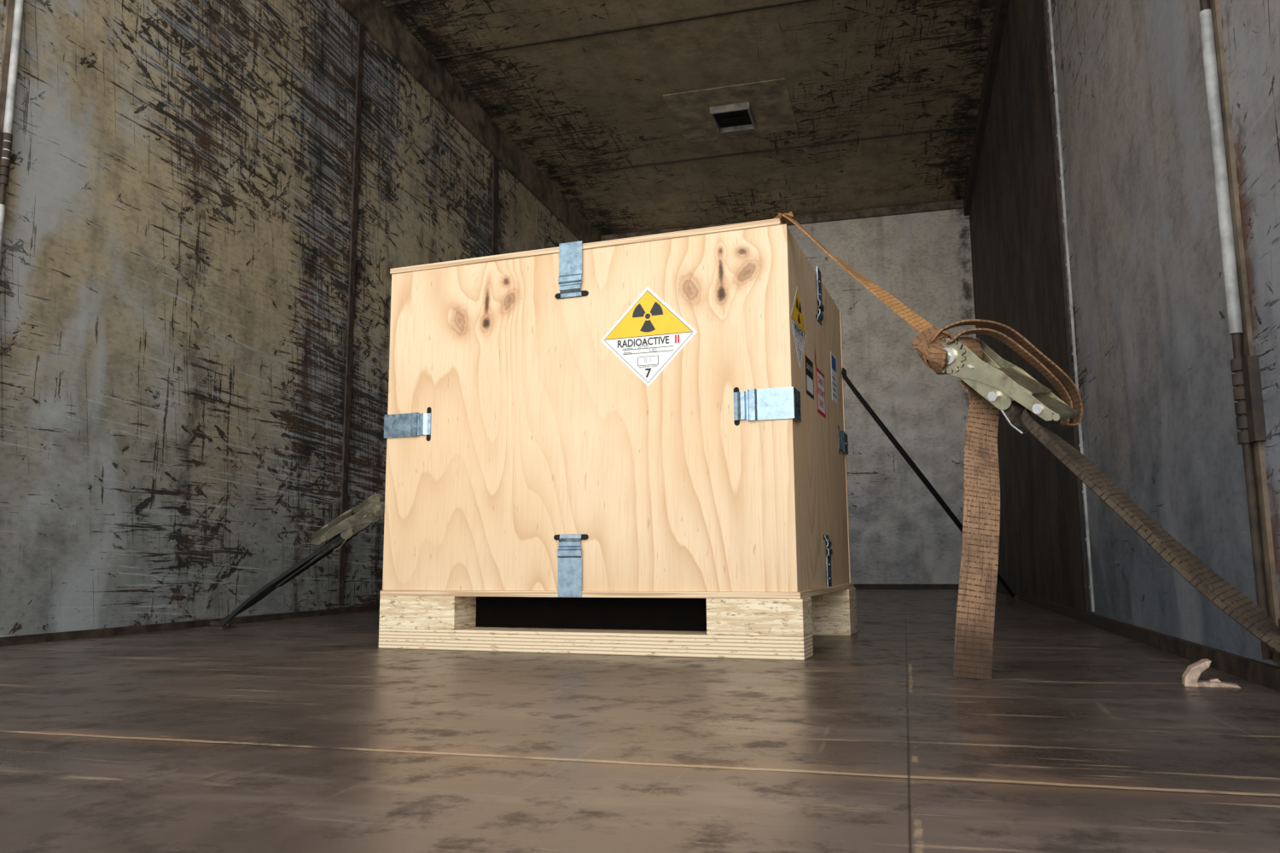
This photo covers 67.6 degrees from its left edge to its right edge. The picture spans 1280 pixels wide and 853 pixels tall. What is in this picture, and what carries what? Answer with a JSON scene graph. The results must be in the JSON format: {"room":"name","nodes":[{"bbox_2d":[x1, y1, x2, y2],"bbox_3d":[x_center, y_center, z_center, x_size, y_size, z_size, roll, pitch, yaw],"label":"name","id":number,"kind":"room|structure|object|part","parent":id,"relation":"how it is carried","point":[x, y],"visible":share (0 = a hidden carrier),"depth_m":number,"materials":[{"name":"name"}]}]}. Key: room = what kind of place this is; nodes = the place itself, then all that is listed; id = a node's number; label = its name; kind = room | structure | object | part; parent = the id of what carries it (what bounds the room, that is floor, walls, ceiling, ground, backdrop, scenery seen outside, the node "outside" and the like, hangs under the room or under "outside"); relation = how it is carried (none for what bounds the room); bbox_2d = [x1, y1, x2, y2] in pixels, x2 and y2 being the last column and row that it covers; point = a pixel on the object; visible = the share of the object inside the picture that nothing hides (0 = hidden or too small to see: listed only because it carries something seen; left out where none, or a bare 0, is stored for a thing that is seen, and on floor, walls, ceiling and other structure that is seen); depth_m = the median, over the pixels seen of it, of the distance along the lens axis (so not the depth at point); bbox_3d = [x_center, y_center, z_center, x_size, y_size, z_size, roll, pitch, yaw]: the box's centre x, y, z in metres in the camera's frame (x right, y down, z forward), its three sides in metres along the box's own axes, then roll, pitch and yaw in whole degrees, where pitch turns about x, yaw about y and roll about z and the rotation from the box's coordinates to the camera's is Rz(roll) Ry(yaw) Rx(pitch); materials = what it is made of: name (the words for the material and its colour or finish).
{"room":"cargo truck interior","nodes":[
{"label":"cargo truck interior","id":0,"kind":"room"},
{"bbox_2d":[0,0,580,637],"bbox_3d":[-1.069,-0.507,3.833,0.060,2.450,5.780,-3,-8,15],"label":"wall","id":1,"kind":"structure","parent":0,"point":[174,266],"depth_m":2.83,"materials":[{"name":"metal"}]},
{"bbox_2d":[0,0,23,264],"bbox_3d":[-1.473,-0.666,2.206,0.024,2.244,0.047,-3,-8,15],"label":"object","id":2,"kind":"object","parent":1,"relation":"attached to","point":[13,25],"visible":1,"depth_m":2.23,"materials":[{"name":"metal"}]},
{"bbox_2d":[0,605,379,646],"bbox_3d":[-1.026,0.694,3.653,0.012,0.020,5.780,-3,-8,15],"label":"baseboard","id":3,"kind":"structure","parent":1,"relation":"attached to","point":[56,637],"depth_m":2.60,"materials":[{"name":"metal"}]},
{"bbox_2d":[337,23,364,604],"bbox_3d":[-1.091,-0.470,3.614,0.010,2.244,0.032,-3,-8,15],"label":"trim","id":4,"kind":"structure","parent":1,"relation":"attached to","point":[361,29],"depth_m":3.61,"materials":[{"name":"metal"}]},
{"bbox_2d":[334,0,600,243],"bbox_3d":[-1.039,-1.638,3.982,0.018,0.170,5.780,-3,-8,15],"label":"trim","id":5,"kind":"structure","parent":1,"relation":"attached to","point":[376,19],"depth_m":4.58,"materials":[{"name":"brown metal"}]},
{"bbox_2d":[491,156,499,255],"bbox_3d":[-0.746,-0.297,4.855,0.010,2.244,0.060,-3,-8,15],"label":"trim","id":6,"kind":"structure","parent":1,"relation":"attached to","point":[496,162],"depth_m":4.97,"materials":[{"name":"metal"}]},
{"bbox_2d":[0,588,1279,852],"bbox_3d":[0.154,0.688,3.306,2.590,0.080,5.940,-3,-8,15],"label":"floor","id":7,"kind":"structure","parent":0,"point":[307,735],"depth_m":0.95,"materials":[{"name":"brown wood"}]},
{"bbox_2d":[203,367,1018,629],"bbox_3d":[0.495,0.265,3.053,3.331,0.681,1.174,4,-9,-28],"label":"strap","id":8,"kind":"object","parent":7,"relation":"on","point":[346,526],"visible":0.72,"depth_m":2.71,"materials":[{"name":"fabric"}]},
{"bbox_2d":[378,587,857,660],"bbox_3d":[-0.007,0.440,2.225,0.911,0.110,0.720,-3,-9,20],"label":"wooden pallet","id":9,"kind":"object","parent":7,"relation":"on","point":[719,628],"visible":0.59,"depth_m":1.94,"materials":[{"name":"beige wood"}]},
{"bbox_2d":[379,218,854,599],"bbox_3d":[-0.013,0.023,2.284,0.912,0.733,0.733,-3,-9,20],"label":"wooden crate","id":10,"kind":"object","parent":9,"relation":"on","point":[526,458],"visible":0.99,"depth_m":1.95,"materials":[{"name":"brown wood"}]},
{"bbox_3d":[-0.023,-0.329,2.337,0.890,0.012,0.715,-3,-9,20],"label":"lid","id":11,"kind":"part","parent":10,"relation":"part of","materials":[{"name":"brown wood"}]},
{"bbox_3d":[-0.009,0.380,2.234,0.907,0.012,0.720,-3,-9,20],"label":"panel","id":12,"kind":"part","parent":10,"relation":"part of","materials":[{"name":"brown wood"}]},
{"bbox_2d":[600,286,696,386],"bbox_3d":[0.016,-0.182,1.921,0.206,0.206,0.002,-3,-9,20],"label":"warning label","id":13,"kind":"object","parent":10,"relation":"attached to","point":[649,334],"visible":1,"depth_m":1.92,"materials":[{"name":"white paper"}]},
{"bbox_2d":[790,285,806,368],"bbox_3d":[0.320,-0.201,1.923,0.002,0.170,0.170,-3,-9,20],"label":"warning label","id":14,"kind":"object","parent":10,"relation":"attached to","point":[797,320],"visible":1,"depth_m":1.92,"materials":[{"name":"paper"}]},
{"bbox_2d":[804,354,814,399],"bbox_3d":[0.357,-0.103,2.009,0.001,0.080,0.090,-3,-9,20],"label":"label","id":15,"kind":"object","parent":10,"relation":"attached to","point":[809,365],"visible":1,"depth_m":2.01,"materials":[{"name":"paper"}]},
{"bbox_3d":[0.401,0.002,2.135,0.012,0.704,0.684,-3,-9,20],"label":"panel","id":16,"kind":"part","parent":10,"relation":"part of","materials":[{"name":"brown wood"}]},
{"bbox_2d":[815,366,826,418],"bbox_3d":[0.405,-0.075,2.138,0.001,0.100,0.110,-3,-9,20],"label":"label","id":17,"kind":"object","parent":10,"relation":"attached to","point":[820,377],"visible":1,"depth_m":2.13,"materials":[{"name":"paper"}]},
{"bbox_2d":[830,351,837,405],"bbox_3d":[0.475,-0.118,2.339,0.001,0.120,0.080,-3,-9,20],"label":"label","id":18,"kind":"object","parent":10,"relation":"attached to","point":[833,357],"visible":1,"depth_m":2.33,"materials":[{"name":"white paper"}]},
{"bbox_3d":[0.106,0.070,2.609,0.900,0.704,0.012,-3,-9,20],"label":"panel","id":19,"kind":"part","parent":10,"relation":"part of","materials":[{"name":"brown wood"}]},
{"bbox_2d":[773,211,1279,680],"bbox_3d":[0.347,0.012,1.863,0.270,0.855,1.617,6,-10,-39],"label":"strap","id":20,"kind":"object","parent":10,"relation":"on","point":[993,384],"visible":0.98,"depth_m":1.50,"materials":[{"name":"brown fabric"}]},
{"bbox_2d":[1181,658,1240,688],"bbox_3d":[0.803,0.347,1.345,0.069,0.037,0.034,-4,-9,23],"label":"wood splinter","id":21,"kind":"object","parent":7,"relation":"on","point":[1190,677],"visible":1,"depth_m":1.34,"materials":[{"name":"beige wood"}]},
{"bbox_2d":[379,0,995,235],"bbox_3d":[0.150,-1.801,3.706,2.590,0.060,5.840,-3,-8,15],"label":"ceiling","id":22,"kind":"structure","parent":0,"point":[851,69],"depth_m":4.65,"materials":[{"name":"paint"}]},
{"bbox_2d":[434,0,814,60],"bbox_3d":[0.235,-1.723,4.028,2.422,0.006,0.012,-3,-8,15],"label":"trim","id":23,"kind":"structure","parent":22,"relation":"attached to","point":[796,1],"depth_m":4.11,"materials":[{"name":"metal"}]},
{"bbox_2d":[663,78,797,143],"bbox_3d":[0.474,-1.587,4.885,0.600,0.040,0.560,-3,-8,15],"label":"vent","id":24,"kind":"object","parent":22,"relation":"attached to","point":[763,107],"depth_m":4.85,"materials":[{"name":"metal"}]},
{"bbox_2d":[545,124,975,177],"bbox_3d":[0.605,-1.537,5.365,2.422,0.006,0.012,-3,-8,15],"label":"trim","id":25,"kind":"structure","parent":22,"relation":"attached to","point":[973,125],"depth_m":5.33,"materials":[{"name":"metal"}]},
{"bbox_2d":[787,209,976,584],"bbox_3d":[0.924,-0.174,6.291,2.590,2.450,0.060,-3,-8,15],"label":"wall","id":26,"kind":"structure","parent":0,"point":[899,533],"depth_m":6.06,"materials":[{"name":"paint"}]},
{"bbox_2d":[600,199,964,241],"bbox_3d":[0.898,-1.368,6.417,2.422,0.050,0.030,-3,-8,15],"label":"trim","id":27,"kind":"structure","parent":26,"relation":"attached to","point":[951,205],"depth_m":6.28,"materials":[{"name":"metal"}]},
{"bbox_2d":[854,584,959,588],"bbox_3d":[0.923,1.019,6.086,2.446,0.030,0.015,-3,-8,15],"label":"baseboard","id":28,"kind":"structure","parent":26,"relation":"attached to","point":[857,586],"depth_m":5.88,"materials":[{"name":"metal"}]},
{"bbox_2d":[969,0,1279,667],"bbox_3d":[1.371,-0.618,3.171,0.060,2.450,5.780,-3,-8,15],"label":"wall","id":29,"kind":"structure","parent":0,"point":[1154,342],"depth_m":2.02,"materials":[{"name":"metal"}]},
{"bbox_2d":[963,0,1009,215],"bbox_3d":[1.319,-1.779,3.347,0.030,0.100,5.780,-3,-8,15],"label":"trim","id":30,"kind":"structure","parent":29,"relation":"attached to","point":[1001,6],"depth_m":4.55,"materials":[{"name":"metal"}]},
{"bbox_2d":[1041,0,1089,610],"bbox_3d":[1.245,-0.631,2.842,0.010,2.314,0.024,-3,-8,15],"label":"trim","id":31,"kind":"structure","parent":29,"relation":"attached to","point":[1044,2],"depth_m":2.81,"materials":[{"name":"metal"}]},
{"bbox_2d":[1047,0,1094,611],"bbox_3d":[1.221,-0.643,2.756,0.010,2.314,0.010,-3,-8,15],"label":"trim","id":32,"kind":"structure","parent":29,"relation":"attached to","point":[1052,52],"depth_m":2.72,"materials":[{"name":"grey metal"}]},
{"bbox_2d":[996,586,1279,692],"bbox_3d":[1.344,0.582,3.012,0.012,0.030,5.780,-3,-8,15],"label":"baseboard","id":33,"kind":"structure","parent":29,"relation":"attached to","point":[1265,675],"depth_m":1.77,"materials":[{"name":"metal"}]},
{"bbox_2d":[1198,0,1279,663],"bbox_3d":[0.856,-0.787,1.462,0.024,2.244,0.047,-3,-8,15],"label":"pole","id":34,"kind":"object","parent":29,"relation":"attached to","point":[1249,408],"visible":1,"depth_m":1.38,"materials":[{"name":"metal"}]}
]}

